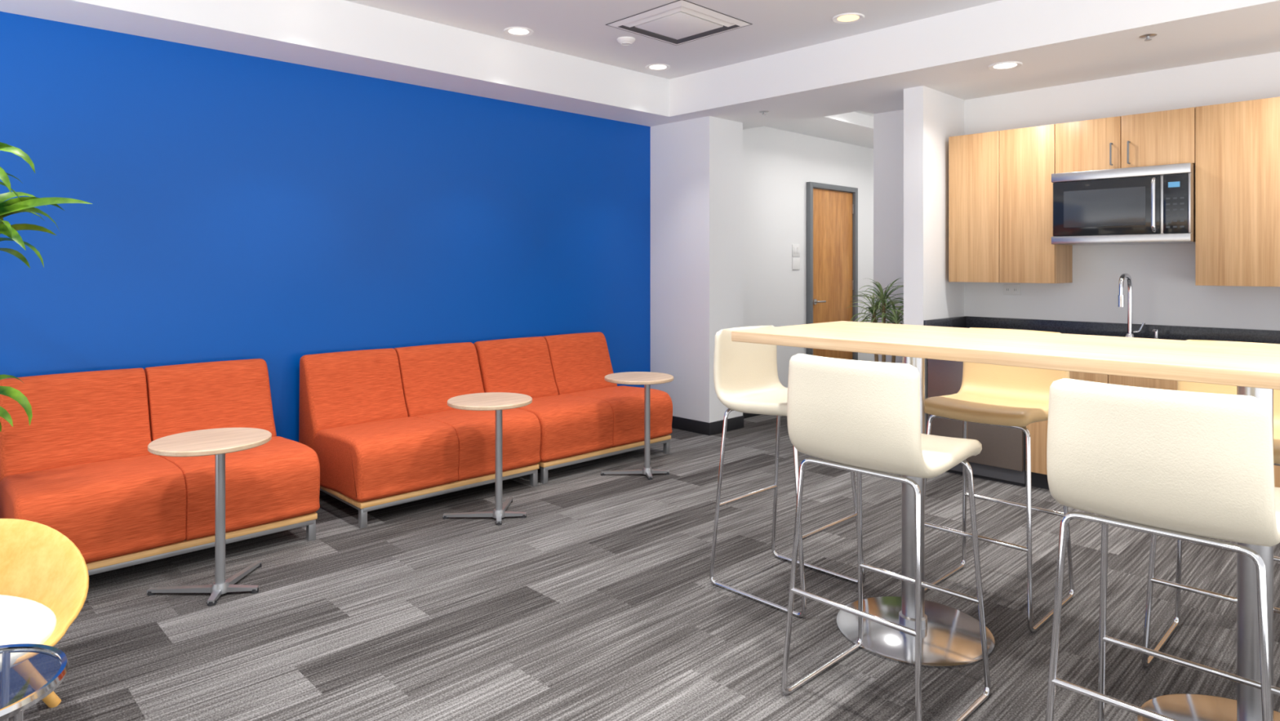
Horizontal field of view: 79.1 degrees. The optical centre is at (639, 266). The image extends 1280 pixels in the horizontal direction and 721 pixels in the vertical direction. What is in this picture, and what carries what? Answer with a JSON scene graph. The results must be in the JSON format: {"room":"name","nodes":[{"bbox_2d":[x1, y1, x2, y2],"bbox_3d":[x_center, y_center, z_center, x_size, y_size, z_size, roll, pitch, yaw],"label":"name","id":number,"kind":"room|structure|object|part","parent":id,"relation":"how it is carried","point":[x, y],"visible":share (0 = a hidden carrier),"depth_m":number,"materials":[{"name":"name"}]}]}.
{"room":"common room","nodes":[
{"label":"common room","id":0,"kind":"room"},
{"bbox_2d":[0,11,650,442],"bbox_3d":[-1.966,-0.125,4.743,6.400,2.950,0.100,0,0,-44],"label":"wall","id":1,"kind":"structure","parent":0,"point":[278,213],"depth_m":4.56,"materials":[{"name":"blue paint"}]},
{"bbox_2d":[0,0,669,123],"bbox_3d":[-1.994,-1.350,4.353,5.814,0.300,0.420,0,0,-44],"label":"ceiling soffit","id":2,"kind":"structure","parent":1,"relation":"attached to","point":[344,36],"depth_m":4.59,"materials":[{"name":"white paint"}]},
{"bbox_2d":[8,414,1279,720],"bbox_3d":[1.881,1.400,3.659,10.400,0.100,7.020,0,0,-44],"label":"floor","id":3,"kind":"structure","parent":0,"point":[602,602],"depth_m":3.04,"materials":[{"name":"carpet"}]},
{"bbox_2d":[0,643,69,720],"bbox_3d":[-1.452,1.122,1.649,0.384,0.456,0.384,0,0,-44],"label":"glass side table","id":4,"kind":"object","parent":3,"relation":"on","point":[29,673],"visible":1,"depth_m":1.71,"materials":[{"name":"clear glass"}]},
{"bbox_3d":[-1.289,1.125,1.599,0.038,0.427,0.016,0,0,17],"label":"leg","id":5,"kind":"part","parent":4,"relation":"part of","materials":[{"name":"silver metal"}]},
{"bbox_3d":[-1.452,0.905,1.649,0.356,0.010,0.356,0,0,-44],"label":"glass","id":6,"kind":"part","parent":4,"relation":"part of","materials":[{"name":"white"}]},
{"bbox_2d":[0,518,88,707],"bbox_3d":[-1.960,1.065,2.060,0.933,0.583,0.686,0,0,0],"label":"lounge chair","id":7,"kind":"object","parent":3,"relation":"on","point":[44,576],"visible":0.76,"depth_m":2.25,"materials":[{"name":"yellow fabric"}]},
{"bbox_3d":[-1.882,1.181,2.307,0.052,0.351,0.259,0,0,45],"label":"leg","id":8,"kind":"part","parent":7,"relation":"part of","materials":[{"name":"brown wood"}]},
{"bbox_2d":[0,142,92,431],"bbox_3d":[-2.703,0.398,3.147,0.698,1.905,0.619,0,0,-44],"label":"dracaena","id":9,"kind":"object","parent":3,"relation":"on","point":[22,204],"visible":1,"depth_m":3.16,"materials":[{"name":"plant"}]},
{"bbox_2d":[0,358,319,575],"bbox_3d":[-2.290,0.934,3.718,1.185,0.833,0.859,0,0,-44],"label":"loveseat","id":10,"kind":"object","parent":3,"relation":"on","point":[83,468],"visible":0.84,"depth_m":3.61,"materials":[{"name":"fabric"}]},
{"bbox_2d":[0,368,152,482],"bbox_3d":[-2.705,0.884,3.719,0.584,0.733,0.278,0,0,-44],"label":"cushion","id":11,"kind":"object","parent":10,"relation":"on","point":[83,417],"depth_m":3.68,"materials":[{"name":"orange fabric"}]},
{"bbox_2d":[0,453,186,563],"bbox_3d":[-2.428,1.070,3.435,0.592,0.338,0.646,0,0,-44],"label":"seat cushion","id":12,"kind":"object","parent":10,"relation":"on","point":[114,508],"depth_m":3.29,"materials":[{"name":"orange fabric"}]},
{"bbox_3d":[-2.267,1.258,3.695,1.125,0.023,0.742,0,0,-44],"label":"metal frame","id":13,"kind":"part","parent":10,"relation":"part of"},
{"bbox_3d":[-2.272,1.232,3.700,1.155,0.029,0.768,0,0,-44],"label":"wood rail","id":14,"kind":"part","parent":10,"relation":"part of","materials":[{"name":"beige wood"}]},
{"bbox_2d":[144,358,276,441],"bbox_3d":[-2.280,0.884,4.132,0.584,0.733,0.278,0,0,-44],"label":"cushion","id":15,"kind":"object","parent":10,"relation":"on","point":[231,393],"depth_m":4.09,"materials":[{"name":"orange fabric"}]},
{"bbox_2d":[159,435,319,540],"bbox_3d":[-2.003,1.070,3.848,0.592,0.338,0.646,0,0,-44],"label":"seat cushion","id":16,"kind":"object","parent":10,"relation":"on","point":[274,485],"depth_m":3.63,"materials":[{"name":"orange fabric"}]},
{"bbox_3d":[-1.625,1.300,3.830,0.035,0.100,0.035,0,0,-44],"label":"leg","id":17,"kind":"part","parent":10,"relation":"part of","materials":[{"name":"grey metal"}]},
{"bbox_2d":[146,427,271,605],"bbox_3d":[-1.772,1.033,3.229,0.468,0.634,0.450,0,0,-44],"label":"round side table","id":18,"kind":"object","parent":3,"relation":"on","point":[219,442],"visible":1,"depth_m":3.17,"materials":[{"name":"brown wood"}]},
{"bbox_3d":[-1.726,1.032,3.190,0.038,0.576,0.038,0,0,-44],"label":"post","id":19,"kind":"part","parent":18,"relation":"part of","materials":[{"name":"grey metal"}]},
{"bbox_2d":[298,342,541,528],"bbox_3d":[-1.312,0.934,4.670,1.165,0.833,0.859,0,0,-44],"label":"loveseat","id":20,"kind":"object","parent":3,"relation":"on","point":[383,431],"visible":0.91,"depth_m":4.51,"materials":[{"name":"fabric"}]},
{"bbox_2d":[298,347,408,448],"bbox_3d":[-1.723,0.884,4.675,0.574,0.733,0.278,0,0,-44],"label":"cushion","id":21,"kind":"object","parent":20,"relation":"on","point":[345,388],"depth_m":4.60,"materials":[{"name":"orange fabric"}]},
{"bbox_3d":[-1.435,1.300,4.015,0.035,0.100,0.035,0,0,-44],"label":"leg","id":22,"kind":"part","parent":20,"relation":"part of","materials":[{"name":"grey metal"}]},
{"bbox_2d":[313,416,458,502],"bbox_3d":[-1.446,1.070,4.390,0.582,0.338,0.646,0,0,-44],"label":"seat cushion","id":23,"kind":"object","parent":20,"relation":"on","point":[362,459],"depth_m":4.19,"materials":[{"name":"orange fabric"}]},
{"bbox_3d":[-1.289,1.258,4.647,1.105,0.023,0.742,0,0,-44],"label":"metal frame","id":24,"kind":"part","parent":20,"relation":"part of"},
{"bbox_3d":[-1.294,1.232,4.652,1.135,0.029,0.768,0,0,-44],"label":"wood rail","id":25,"kind":"part","parent":20,"relation":"part of","materials":[{"name":"beige wood"}]},
{"bbox_2d":[394,342,484,417],"bbox_3d":[-1.306,0.884,5.081,0.574,0.733,0.278,0,0,-44],"label":"cushion","id":26,"kind":"object","parent":20,"relation":"on","point":[429,375],"depth_m":5.00,"materials":[{"name":"orange fabric"}]},
{"bbox_2d":[414,408,541,480],"bbox_3d":[-1.029,1.070,4.797,0.582,0.338,0.646,0,0,-44],"label":"seat cushion","id":27,"kind":"object","parent":20,"relation":"on","point":[474,431],"depth_m":4.60,"materials":[{"name":"orange fabric"}]},
{"bbox_3d":[-0.654,1.300,4.775,0.035,0.100,0.035,0,0,-44],"label":"leg","id":28,"kind":"part","parent":20,"relation":"part of","materials":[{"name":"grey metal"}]},
{"bbox_2d":[442,391,532,525],"bbox_3d":[-0.801,1.033,4.188,0.468,0.634,0.450,0,0,-44],"label":"round side table","id":29,"kind":"object","parent":3,"relation":"on","point":[498,402],"visible":1,"depth_m":4.13,"materials":[{"name":"brown wood"}]},
{"bbox_3d":[-0.755,1.032,4.149,0.038,0.576,0.038,0,0,-44],"label":"post","id":30,"kind":"part","parent":29,"relation":"part of","materials":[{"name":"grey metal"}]},
{"bbox_2d":[473,332,672,484],"bbox_3d":[-0.470,0.934,5.489,1.175,0.833,0.859,0,0,-44],"label":"loveseat","id":31,"kind":"object","parent":3,"relation":"on","point":[583,416],"visible":0.88,"depth_m":5.38,"materials":[{"name":"fabric"}]},
{"bbox_2d":[473,336,558,398],"bbox_3d":[-0.883,0.884,5.493,0.580,0.733,0.278,0,0,-44],"label":"cushion","id":32,"kind":"object","parent":31,"relation":"on","point":[526,366],"depth_m":5.46,"materials":[{"name":"orange fabric"}]},
{"bbox_3d":[-0.596,1.300,4.831,0.035,0.100,0.035,0,0,-44],"label":"leg","id":33,"kind":"part","parent":31,"relation":"part of","materials":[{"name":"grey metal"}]},
{"bbox_2d":[516,394,613,462],"bbox_3d":[-0.606,1.070,5.208,0.588,0.338,0.646,0,0,-44],"label":"seat cushion","id":34,"kind":"object","parent":31,"relation":"on","point":[575,428],"depth_m":5.00,"materials":[{"name":"orange fabric"}]},
{"bbox_2d":[542,332,617,395],"bbox_3d":[-0.462,0.884,5.902,0.580,0.733,0.278,0,0,-44],"label":"cushion","id":35,"kind":"object","parent":31,"relation":"on","point":[579,362],"depth_m":5.83,"materials":[{"name":"orange fabric"}]},
{"bbox_3d":[-0.452,1.232,5.471,1.145,0.029,0.768,0,0,-44],"label":"wood rail","id":36,"kind":"part","parent":31,"relation":"part of","materials":[{"name":"beige wood"}]},
{"bbox_3d":[-0.447,1.258,5.466,1.115,0.023,0.742,0,0,-44],"label":"metal frame","id":37,"kind":"part","parent":31,"relation":"part of","materials":[{"name":"silver metal"}]},
{"bbox_2d":[565,385,672,446],"bbox_3d":[-0.185,1.070,5.618,0.588,0.338,0.646,0,0,-44],"label":"seat cushion","id":38,"kind":"object","parent":31,"relation":"on","point":[625,404],"depth_m":5.43,"materials":[{"name":"orange fabric"}]},
{"bbox_3d":[0.192,1.300,5.598,0.035,0.100,0.035,0,0,-44],"label":"leg","id":39,"kind":"part","parent":31,"relation":"part of","materials":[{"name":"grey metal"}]},
{"bbox_2d":[600,371,673,479],"bbox_3d":[0.001,1.033,5.049,0.468,0.634,0.450,0,0,-44],"label":"round side table","id":40,"kind":"object","parent":3,"relation":"on","point":[646,378],"visible":1,"depth_m":4.99,"materials":[{"name":"brown wood"}]},
{"bbox_3d":[0.047,1.032,5.010,0.038,0.576,0.038,0,0,-44],"label":"post","id":41,"kind":"part","parent":40,"relation":"part of","materials":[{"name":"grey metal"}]},
{"bbox_2d":[709,325,865,617],"bbox_3d":[0.617,0.810,3.294,0.461,1.078,0.500,0,0,-44],"label":"bar stool","id":42,"kind":"object","parent":3,"relation":"on","point":[746,380],"visible":0.63,"depth_m":3.32,"materials":[{"name":"beige leather"}]},
{"bbox_2d":[847,277,903,362],"bbox_3d":[1.792,0.718,5.709,0.481,1.264,0.609,0,0,-44],"label":"dracaena","id":43,"kind":"object","parent":3,"relation":"on","point":[882,299],"visible":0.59,"depth_m":5.70,"materials":[{"name":"plant"}]},
{"bbox_2d":[781,353,990,720],"bbox_3d":[0.764,0.810,2.426,0.500,1.078,0.461,0,0,-44],"label":"bar stool","id":44,"kind":"object","parent":3,"relation":"on","point":[863,416],"visible":1,"depth_m":2.28,"materials":[{"name":"beige leather"}]},
{"bbox_2d":[927,358,1026,486],"bbox_3d":[2.314,0.927,5.125,0.644,0.845,0.605,0,0,-44],"label":"refrigerator","id":45,"kind":"object","parent":3,"relation":"on","point":[1002,458],"visible":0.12,"depth_m":4.90,"materials":[{"name":"silver metal"}]},
{"bbox_2d":[924,327,1074,632],"bbox_3d":[1.450,0.810,3.170,0.500,1.078,0.461,0,0,-44],"label":"bar stool","id":46,"kind":"object","parent":3,"relation":"on","point":[992,394],"visible":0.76,"depth_m":3.17,"materials":[{"name":"beige leather"}]},
{"bbox_2d":[731,320,1279,720],"bbox_3d":[1.374,0.800,2.517,0.800,1.100,2.110,0,0,-44],"label":"bar-height table","id":47,"kind":"object","parent":3,"relation":"on","point":[951,637],"visible":0.85,"depth_m":2.49,"materials":[{"name":"brown wood"}]},
{"bbox_2d":[1026,371,1279,489],"bbox_3d":[3.580,0.925,3.865,0.652,0.850,2.945,0,0,-44],"label":"base cabinet","id":48,"kind":"object","parent":3,"relation":"on","point":[1037,430],"visible":0.02,"depth_m":4.54,"materials":[{"name":"brown wood"}]},
{"bbox_3d":[2.506,0.968,4.565,0.020,0.555,0.441,0,0,-44],"label":"cabinet door","id":49,"kind":"part","parent":48,"relation":"part of","materials":[{"name":"brown wood"}]},
{"bbox_3d":[2.506,0.595,4.565,0.020,0.180,0.441,0,0,-44],"label":"cabinet door","id":50,"kind":"part","parent":48,"relation":"part of","materials":[{"name":"brown wood"}]},
{"bbox_2d":[924,315,1279,343],"bbox_3d":[3.356,0.429,4.091,0.657,0.138,3.580,0,0,-44],"label":"countertop","id":51,"kind":"structure","parent":48,"relation":"on","point":[1108,329],"depth_m":4.92,"materials":[{"name":"black stone"}]},
{"bbox_2d":[1117,273,1145,337],"bbox_3d":[2.931,0.251,4.630,0.236,0.418,0.109,0,0,-44],"label":"kitchen faucet","id":52,"kind":"object","parent":51,"relation":"on","point":[1121,297],"visible":0.87,"depth_m":4.69,"materials":[{"name":"silver metal"}]},
{"bbox_3d":[3.012,0.372,4.676,0.014,0.070,0.062,0,0,-44],"label":"lever","id":53,"kind":"part","parent":52,"relation":"part of","materials":[{"name":"silver metal"}]},
{"bbox_2d":[1151,328,1158,338],"bbox_3d":[3.070,0.417,4.621,0.094,0.085,0.040,0,0,-44],"label":"soap dispenser","id":54,"kind":"object","parent":51,"relation":"on","point":[1156,331],"visible":0.7,"depth_m":4.63,"materials":[{"name":"silver metal"}]},
{"bbox_3d":[2.815,0.595,4.248,0.020,0.180,0.436,0,0,-44],"label":"cabinet door","id":55,"kind":"part","parent":48,"relation":"part of","materials":[{"name":"brown wood"}]},
{"bbox_3d":[3.122,0.968,3.932,0.020,0.555,0.436,0,0,-44],"label":"cabinet door","id":56,"kind":"part","parent":48,"relation":"part of","materials":[{"name":"brown wood"}]},
{"bbox_2d":[1044,377,1279,720],"bbox_3d":[1.298,0.810,1.892,0.500,1.078,0.461,0,0,-44],"label":"bar stool","id":57,"kind":"object","parent":3,"relation":"on","point":[1177,464],"visible":1,"depth_m":1.72,"materials":[{"name":"beige leather"}]},
{"bbox_2d":[1142,339,1279,666],"bbox_3d":[2.015,0.810,2.604,0.500,1.078,0.461,0,0,-44],"label":"bar stool","id":58,"kind":"object","parent":3,"relation":"on","point":[1147,660],"visible":0.16,"depth_m":2.67,"materials":[{"name":"silver metal"}]},
{"bbox_2d":[344,0,1000,79],"bbox_3d":[0.256,-1.550,2.077,5.864,0.100,7.020,0,0,-44],"label":"ceiling","id":59,"kind":"structure","parent":0,"point":[575,28],"depth_m":4.77,"materials":[{"name":"paint"}]},
{"bbox_2d":[503,26,533,36],"bbox_3d":[-0.775,-1.496,4.954,0.190,0.008,0.190,0,0,-44],"label":"recessed light","id":60,"kind":"object","parent":59,"relation":"in","point":[512,31],"visible":1,"depth_m":4.95,"materials":[{"name":"white plastic"}]},
{"bbox_2d":[617,36,635,45],"bbox_3d":[-0.092,-1.483,5.126,0.120,0.034,0.120,0,0,-44],"label":"smoke detector","id":61,"kind":"object","parent":59,"relation":"attached to","point":[624,41],"visible":1,"depth_m":5.09,"materials":[{"name":"white plastic"}]},
{"bbox_2d":[645,63,670,71],"bbox_3d":[0.135,-1.496,5.839,0.190,0.008,0.190,0,0,-44],"label":"recessed light","id":62,"kind":"object","parent":59,"relation":"in","point":[654,67],"visible":1,"depth_m":5.84,"materials":[{"name":"white plastic"}]},
{"bbox_2d":[604,0,752,45],"bbox_3d":[0.241,-1.490,4.813,0.650,0.017,0.650,0,0,-44],"label":"air diffuser","id":63,"kind":"object","parent":59,"relation":"attached to","point":[680,22],"depth_m":4.75,"materials":[{"name":"white metal"}]},
{"bbox_2d":[831,13,864,23],"bbox_3d":[1.258,-1.496,4.686,0.190,0.008,0.190,0,0,-44],"label":"recessed light","id":64,"kind":"object","parent":59,"relation":"in","point":[846,18],"visible":1,"depth_m":4.69,"materials":[{"name":"white plastic"}]},
{"bbox_2d":[650,115,742,422],"bbox_3d":[0.475,0.075,6.585,0.430,2.550,0.666,0,0,-44],"label":"wall column","id":65,"kind":"structure","parent":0,"point":[696,164],"depth_m":6.37,"materials":[{"name":"white paint"}]},
{"bbox_2d":[671,415,710,435],"bbox_3d":[0.321,1.300,6.427,0.012,0.100,0.678,0,0,-44],"label":"baseboard","id":66,"kind":"structure","parent":65,"relation":"attached to","point":[680,423],"depth_m":6.32,"materials":[{"name":"black rubber"}]},
{"bbox_2d":[710,415,743,435],"bbox_3d":[0.712,1.300,6.342,0.430,0.100,0.012,0,0,-44],"label":"baseboard","id":67,"kind":"structure","parent":65,"relation":"attached to","point":[735,423],"depth_m":6.35,"materials":[{"name":"black rubber"}]},
{"bbox_2d":[633,49,860,129],"bbox_3d":[0.825,-1.350,6.259,0.886,0.300,1.620,0,0,-44],"label":"ceiling soffit","id":68,"kind":"structure","parent":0,"point":[736,92],"depth_m":5.86,"materials":[{"name":"white paint"}]},
{"bbox_2d":[759,111,768,115],"bbox_3d":[0.965,-1.189,6.033,0.080,0.022,0.080,0,0,-44],"label":"sprinkler","id":69,"kind":"object","parent":68,"relation":"attached to","point":[763,113],"depth_m":6.02,"materials":[{"name":"silver metal"}]},
{"bbox_2d":[742,126,873,387],"bbox_3d":[1.928,-0.125,8.233,3.951,2.950,0.530,0,0,-44],"label":"wall","id":70,"kind":"structure","parent":0,"point":[778,165],"depth_m":7.32,"materials":[{"name":"white paint"}]},
{"bbox_2d":[742,412,761,418],"bbox_3d":[1.160,1.300,7.108,1.281,0.100,0.012,0,0,-44],"label":"baseboard","id":71,"kind":"structure","parent":70,"relation":"attached to","point":[745,415],"depth_m":6.92,"materials":[{"name":"black rubber"}]},
{"bbox_2d":[791,244,799,269],"bbox_3d":[1.488,-0.090,7.426,0.122,0.236,0.013,0,0,-44],"label":"light switch","id":72,"kind":"object","parent":70,"relation":"attached to","point":[795,247],"visible":1,"depth_m":7.43,"materials":[{"name":"white plastic"}]},
{"bbox_3d":[1.496,-0.150,7.438,0.120,0.120,0.008,0,0,-44],"label":"plate","id":73,"kind":"part","parent":72,"relation":"part of","materials":[{"name":"white plastic"}]},
{"bbox_3d":[1.497,-0.022,7.437,0.120,0.115,0.010,0,0,-44],"label":"plate","id":74,"kind":"part","parent":72,"relation":"part of","materials":[{"name":"white plastic"}]},
{"bbox_2d":[806,182,813,355],"bbox_3d":[1.655,0.265,7.562,0.050,2.170,0.049,0,0,-44],"label":"frame","id":75,"kind":"object","parent":70,"relation":"attached to","point":[809,184],"visible":0.56,"depth_m":7.54,"materials":[{"name":"grey metal"}]},
{"bbox_2d":[813,188,852,359],"bbox_3d":[1.944,0.287,7.867,0.779,2.105,0.017,0,0,-44],"label":"door","id":76,"kind":"structure","parent":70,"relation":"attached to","point":[832,210],"depth_m":7.85,"materials":[{"name":"brown wood"}]},
{"bbox_3d":[1.722,0.350,7.630,0.056,0.056,0.012,0,0,-44],"label":"rose","id":77,"kind":"object","parent":76,"relation":"attached to","visible":0},
{"bbox_2d":[814,300,826,302],"bbox_3d":[1.777,0.350,7.653,0.129,0.018,0.056,0,0,-44],"label":"lever","id":78,"kind":"object","parent":77,"relation":"attached to","point":[815,301],"visible":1,"depth_m":7.62,"materials":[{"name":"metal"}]},
{"bbox_2d":[813,182,855,192],"bbox_3d":[1.956,-0.795,7.855,0.789,0.050,0.049,0,0,-44],"label":"door frame","id":79,"kind":"structure","parent":70,"relation":"in","point":[816,185],"depth_m":7.82,"materials":[{"name":"grey metal"}]},
{"bbox_2d":[851,187,857,359],"bbox_3d":[2.256,0.265,8.148,0.050,2.170,0.049,0,0,-44],"label":"frame","id":80,"kind":"object","parent":70,"relation":"attached to","point":[855,195],"visible":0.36,"depth_m":8.13,"materials":[{"name":"grey metal"}]},
{"bbox_2d":[764,111,873,148],"bbox_3d":[2.386,-1.390,7.871,3.600,0.220,0.630,0,0,-44],"label":"ceiling","id":81,"kind":"structure","parent":0,"point":[854,128],"depth_m":7.20,"materials":[{"name":"paint"}]},
{"bbox_2d":[855,111,873,116],"bbox_3d":[2.801,-1.445,7.444,3.600,0.110,0.560,0,0,-44],"label":"ceiling","id":82,"kind":"structure","parent":0,"point":[859,112],"depth_m":7.04,"materials":[{"name":"paint"}]},
{"bbox_2d":[903,85,964,434],"bbox_3d":[2.066,0.075,5.432,0.642,2.550,0.139,0,0,-44],"label":"wall","id":83,"kind":"structure","parent":0,"point":[931,116],"depth_m":5.24,"materials":[{"name":"white paint"}]},
{"bbox_2d":[795,0,1279,114],"bbox_3d":[3.306,-1.350,3.846,1.076,0.300,5.300,0,0,-44],"label":"ceiling soffit","id":84,"kind":"structure","parent":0,"point":[1057,42],"depth_m":4.50,"materials":[{"name":"white paint"}]},
{"bbox_2d":[987,61,1022,70],"bbox_3d":[2.184,-1.196,4.638,0.190,0.008,0.190,0,0,-44],"label":"recessed light","id":85,"kind":"object","parent":84,"relation":"in","point":[1006,65],"visible":1,"depth_m":4.63,"materials":[{"name":"white plastic"}]},
{"bbox_2d":[1138,33,1157,40],"bbox_3d":[2.650,-1.189,4.045,0.080,0.022,0.080,0,0,-44],"label":"sprinkler","id":86,"kind":"object","parent":84,"relation":"attached to","point":[1148,37],"depth_m":4.03,"materials":[{"name":"silver metal"}]},
{"bbox_2d":[873,51,1279,363],"bbox_3d":[3.727,-0.125,4.257,0.100,2.950,5.300,0,0,-44],"label":"wall","id":87,"kind":"structure","parent":0,"point":[1165,291],"depth_m":4.96,"materials":[{"name":"white paint"}]},
{"bbox_2d":[1003,284,1020,295],"bbox_3d":[2.571,0.163,5.364,0.012,0.075,0.114,0,0,-44],"label":"wall outlet","id":88,"kind":"object","parent":87,"relation":"attached to","point":[1008,289],"visible":1,"depth_m":5.36,"materials":[{"name":"white plastic"}]},
{"bbox_2d":[1013,287,1017,292],"bbox_3d":[2.586,0.163,5.344,0.003,0.035,0.030,0,0,-44],"label":"socket","id":89,"kind":"object","parent":88,"relation":"attached to","point":[1015,289],"depth_m":5.34,"materials":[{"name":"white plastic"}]},
{"bbox_2d":[948,97,1279,286],"bbox_3d":[3.184,-0.391,4.472,0.372,0.998,2.726,0,0,-44],"label":"upper cabinet","id":90,"kind":"object","parent":87,"relation":"attached to","point":[1001,186],"visible":0.91,"depth_m":4.62,"materials":[{"name":"brown wood"}]},
{"bbox_3d":[2.251,-0.391,5.229,0.020,0.998,0.335,0,0,-44],"label":"cabinet door","id":91,"kind":"part","parent":90,"relation":"part of","materials":[{"name":"brown wood"}]},
{"bbox_3d":[2.487,-0.391,4.986,0.020,0.998,0.334,0,0,-44],"label":"cabinet door","id":92,"kind":"part","parent":90,"relation":"part of","materials":[{"name":"brown wood"}]},
{"bbox_3d":[2.731,-0.734,4.735,0.020,0.313,0.358,0,0,-44],"label":"cabinet door","id":93,"kind":"part","parent":90,"relation":"part of","materials":[{"name":"brown wood"}]},
{"bbox_3d":[2.806,-0.667,4.619,0.035,0.134,0.010,0,0,-44],"label":"bar handle","id":94,"kind":"part","parent":90,"relation":"part of","materials":[{"name":"silver metal"}]},
{"bbox_2d":[1051,162,1195,245],"bbox_3d":[2.922,-0.353,4.667,0.461,0.437,0.716,0,0,-44],"label":"over-range microwave","id":95,"kind":"object","parent":90,"relation":"attached to","point":[1149,204],"visible":1,"depth_m":4.52,"materials":[{"name":"metal"}]},
{"bbox_3d":[2.758,-0.349,4.603,0.026,0.329,0.563,0,0,-44],"label":"door glass","id":96,"kind":"part","parent":95,"relation":"part of","materials":[{"name":"black glass"}]},
{"bbox_3d":[2.804,-0.159,4.553,0.030,0.048,0.716,0,0,-44],"label":"trim","id":97,"kind":"part","parent":95,"relation":"part of","materials":[{"name":"metal"}]},
{"bbox_3d":[2.911,-0.348,4.391,0.059,0.318,0.022,0,0,-44],"label":"handle","id":98,"kind":"part","parent":95,"relation":"part of","materials":[{"name":"silver metal"}]},
{"bbox_3d":[3.005,-0.349,4.347,0.030,0.329,0.118,0,0,-44],"label":"control panel","id":99,"kind":"part","parent":95,"relation":"part of","materials":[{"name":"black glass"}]},
{"bbox_3d":[3.050,-0.350,4.300,0.030,0.331,0.011,0,0,-44],"label":"trim","id":100,"kind":"part","parent":95,"relation":"part of","materials":[{"name":"metal"}]},
{"bbox_3d":[2.869,-0.667,4.554,0.035,0.134,0.010,0,0,-44],"label":"bar handle","id":101,"kind":"part","parent":90,"relation":"part of","materials":[{"name":"silver metal"}]},
{"bbox_3d":[2.984,-0.734,4.475,0.020,0.313,0.360,0,0,-44],"label":"cabinet door","id":102,"kind":"part","parent":90,"relation":"part of","materials":[{"name":"brown wood"}]},
{"bbox_3d":[3.266,-0.391,4.186,0.020,0.998,0.439,0,0,-44],"label":"cabinet door","id":103,"kind":"part","parent":90,"relation":"part of","materials":[{"name":"brown wood"}]}
]}

